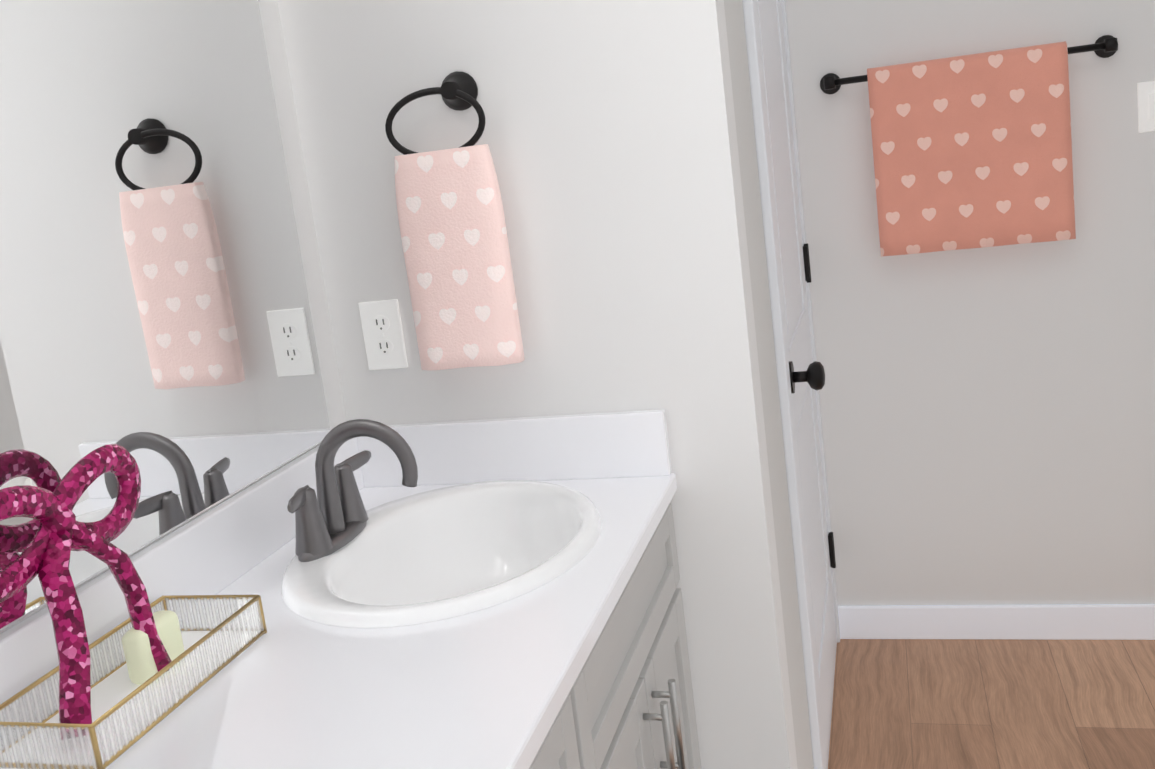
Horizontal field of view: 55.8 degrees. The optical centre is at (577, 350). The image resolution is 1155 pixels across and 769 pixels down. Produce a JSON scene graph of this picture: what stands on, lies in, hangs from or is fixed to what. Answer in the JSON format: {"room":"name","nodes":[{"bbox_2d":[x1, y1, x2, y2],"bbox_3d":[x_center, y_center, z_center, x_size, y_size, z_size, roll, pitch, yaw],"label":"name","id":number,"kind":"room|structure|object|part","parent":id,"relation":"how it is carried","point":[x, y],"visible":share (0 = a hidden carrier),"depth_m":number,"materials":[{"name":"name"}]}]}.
{"room":"bathroom","nodes":[
{"label":"bathroom","id":0,"kind":"room"},
{"bbox_2d":[0,0,346,633],"bbox_3d":[-0.766,-0.010,0.853,0.120,2.700,2.078,-4,11,16],"label":"wall","id":1,"kind":"structure","parent":0,"point":[291,143],"depth_m":1.78,"materials":[{"name":"paint"}]},
{"bbox_2d":[0,0,330,631],"bbox_3d":[-0.654,-0.232,1.064,0.006,1.057,1.385,-4,11,16],"label":"mirror","id":2,"kind":"object","parent":1,"relation":"attached to","point":[156,323],"visible":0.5,"depth_m":1.39,"materials":[{"name":"clear glass"}]},
{"bbox_2d":[0,425,363,747],"bbox_3d":[-0.572,0.335,1.175,0.020,0.105,1.506,-4,11,16],"label":"backsplash","id":3,"kind":"structure","parent":1,"relation":"attached to","point":[204,556],"depth_m":1.44,"materials":[{"name":"white stone"}]},
{"bbox_2d":[277,0,839,768],"bbox_3d":[0.048,-0.384,2.363,0.900,2.700,1.347,-4,11,16],"label":"wall","id":4,"kind":"structure","parent":0,"point":[645,160],"depth_m":1.74,"materials":[{"name":"paint"}]},
{"bbox_2d":[358,299,407,369],"bbox_3d":[-0.326,-0.025,1.824,0.072,0.116,0.007,-4,11,16],"label":"electrical outlet plate","id":5,"kind":"object","parent":4,"relation":"attached to","point":[382,329],"visible":1,"depth_m":1.82,"materials":[{"name":"white plastic"}]},
{"bbox_2d":[385,71,524,369],"bbox_3d":[-0.196,-0.202,1.719,0.174,0.459,0.065,-4,11,16],"label":"towel ring","id":6,"kind":"object","parent":4,"relation":"attached to","point":[453,230],"visible":1,"depth_m":1.70,"materials":[{"name":"pink fabric"}]},
{"bbox_2d":[356,409,671,488],"bbox_3d":[-0.115,0.165,1.800,0.536,0.105,0.020,-4,11,16],"label":"backsplash","id":7,"kind":"structure","parent":4,"relation":"attached to","point":[628,443],"depth_m":1.77,"materials":[{"name":"white stone"}]},
{"bbox_3d":[0.481,-0.139,2.429,0.018,2.092,0.856,-4,11,16],"label":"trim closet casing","id":8,"kind":"part","parent":4,"relation":"part of","materials":[{"name":"paint"}]},
{"bbox_3d":[0.485,-0.114,2.449,0.009,2.019,0.754,-4,11,16],"label":"closet door","id":9,"kind":"part","parent":4,"relation":"part of","materials":[{"name":"paint"}]},
{"bbox_2d":[786,0,1154,605],"bbox_3d":[1.481,-0.603,2.575,1.920,2.700,0.120,-4,11,16],"label":"wall","id":10,"kind":"structure","parent":0,"point":[988,419],"depth_m":2.77,"materials":[{"name":"paint"}]},
{"bbox_2d":[820,35,1117,255],"bbox_3d":[0.949,-0.480,2.633,0.682,0.460,0.091,-4,11,16],"label":"towel rail","id":11,"kind":"object","parent":10,"relation":"attached to","point":[970,151],"visible":1,"depth_m":2.59,"materials":[{"name":"pink fabric"}]},
{"bbox_2d":[866,41,1075,255],"bbox_3d":[0.942,-0.475,2.617,0.445,0.456,0.056,-4,11,16],"label":"towel","id":12,"kind":"object","parent":11,"relation":"hanging from","point":[970,151],"depth_m":2.59,"materials":[{"name":"pink fabric"}]},
{"bbox_2d":[838,604,1154,639],"bbox_3d":[1.573,0.687,2.756,1.786,0.095,0.014,-4,11,16],"label":"baseboard","id":13,"kind":"structure","parent":10,"relation":"attached to","point":[1089,622],"depth_m":2.88,"materials":[{"name":"paint"}]},
{"bbox_2d":[1137,81,1154,132],"bbox_3d":[1.350,-0.571,2.548,0.072,0.116,0.010,-4,11,16],"label":"switch plate","id":14,"kind":"object","parent":10,"relation":"attached to","point":[1146,104],"visible":1,"depth_m":2.55,"materials":[{"name":"white plastic"}]},
{"bbox_2d":[828,639,1154,768],"bbox_3d":[0.830,1.094,1.367,2.900,0.030,3.585,-4,11,16],"label":"floor","id":15,"kind":"structure","parent":0,"point":[980,704],"depth_m":2.58,"materials":[{"name":"wood"}]},
{"bbox_2d":[524,482,701,768],"bbox_3d":[-0.238,0.811,1.185,0.588,0.850,1.506,-4,11,16],"label":"bathroom vanity","id":16,"kind":"object","parent":15,"relation":"on","point":[629,704],"depth_m":1.45,"materials":[{"name":"paint"}]},
{"bbox_2d":[0,473,675,768],"bbox_3d":[-0.304,0.382,1.112,0.562,0.030,1.506,-4,11,16],"label":"countertop","id":17,"kind":"structure","parent":16,"relation":"on","point":[408,626],"depth_m":1.26,"materials":[{"name":"white stone"}]},
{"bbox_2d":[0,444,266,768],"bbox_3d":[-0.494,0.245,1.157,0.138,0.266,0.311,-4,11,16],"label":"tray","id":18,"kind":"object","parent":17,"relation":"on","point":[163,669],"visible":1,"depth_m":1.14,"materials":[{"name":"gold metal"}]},
{"bbox_3d":[-0.479,0.349,1.182,0.138,0.049,0.299,-4,11,16],"label":"frame","id":19,"kind":"part","parent":18,"relation":"part of","materials":[{"name":"gold metal"}]},
{"bbox_2d":[287,419,417,563],"bbox_3d":[-0.306,0.184,1.543,0.177,0.177,0.246,-4,11,16],"label":"faucet","id":20,"kind":"object","parent":17,"relation":"on","point":[329,525],"depth_m":1.54,"materials":[{"name":"metal"}]},
{"bbox_2d":[281,480,602,680],"bbox_3d":[-0.175,0.338,1.540,0.434,0.160,0.514,-4,11,16],"label":"sink","id":21,"kind":"object","parent":17,"relation":"in","point":[500,556],"depth_m":1.62,"materials":[{"name":"ceramic"}]}
]}

